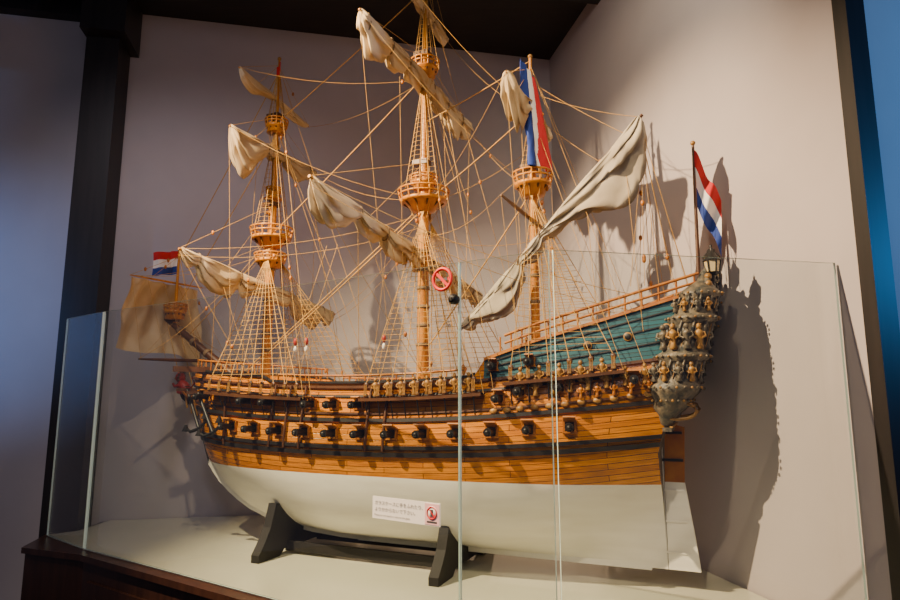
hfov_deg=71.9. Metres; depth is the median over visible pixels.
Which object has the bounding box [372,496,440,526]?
label
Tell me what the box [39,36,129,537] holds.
column
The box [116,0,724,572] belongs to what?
model
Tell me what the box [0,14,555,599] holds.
wall
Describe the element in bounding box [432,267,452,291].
prohibition sign
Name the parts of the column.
post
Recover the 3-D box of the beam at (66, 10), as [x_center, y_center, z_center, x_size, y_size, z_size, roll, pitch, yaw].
[-3.119,-1.815,3.677,2.123,0.100,0.506,0,-9,0]
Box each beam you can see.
[0,0,81,21]
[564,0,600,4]
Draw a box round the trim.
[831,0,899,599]
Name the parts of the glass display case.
glass, plinth panel, panel, glass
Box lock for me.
[448,294,459,304]
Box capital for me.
[79,0,142,57]
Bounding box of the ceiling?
[136,0,586,59]
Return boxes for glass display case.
[21,250,866,599]
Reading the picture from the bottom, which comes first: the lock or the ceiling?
the lock
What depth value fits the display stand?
2.65 m
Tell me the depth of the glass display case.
2.49 m
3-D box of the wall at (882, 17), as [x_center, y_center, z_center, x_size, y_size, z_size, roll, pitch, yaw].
[2.285,-0.110,2.090,2.180,3.950,0.080,2,-9,-11]
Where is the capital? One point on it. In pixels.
(119, 19)
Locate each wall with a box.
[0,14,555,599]
[549,0,891,599]
[863,0,899,327]
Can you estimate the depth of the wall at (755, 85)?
2.28 m
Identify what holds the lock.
attached to the glass display case
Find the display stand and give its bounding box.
[251,502,485,586]

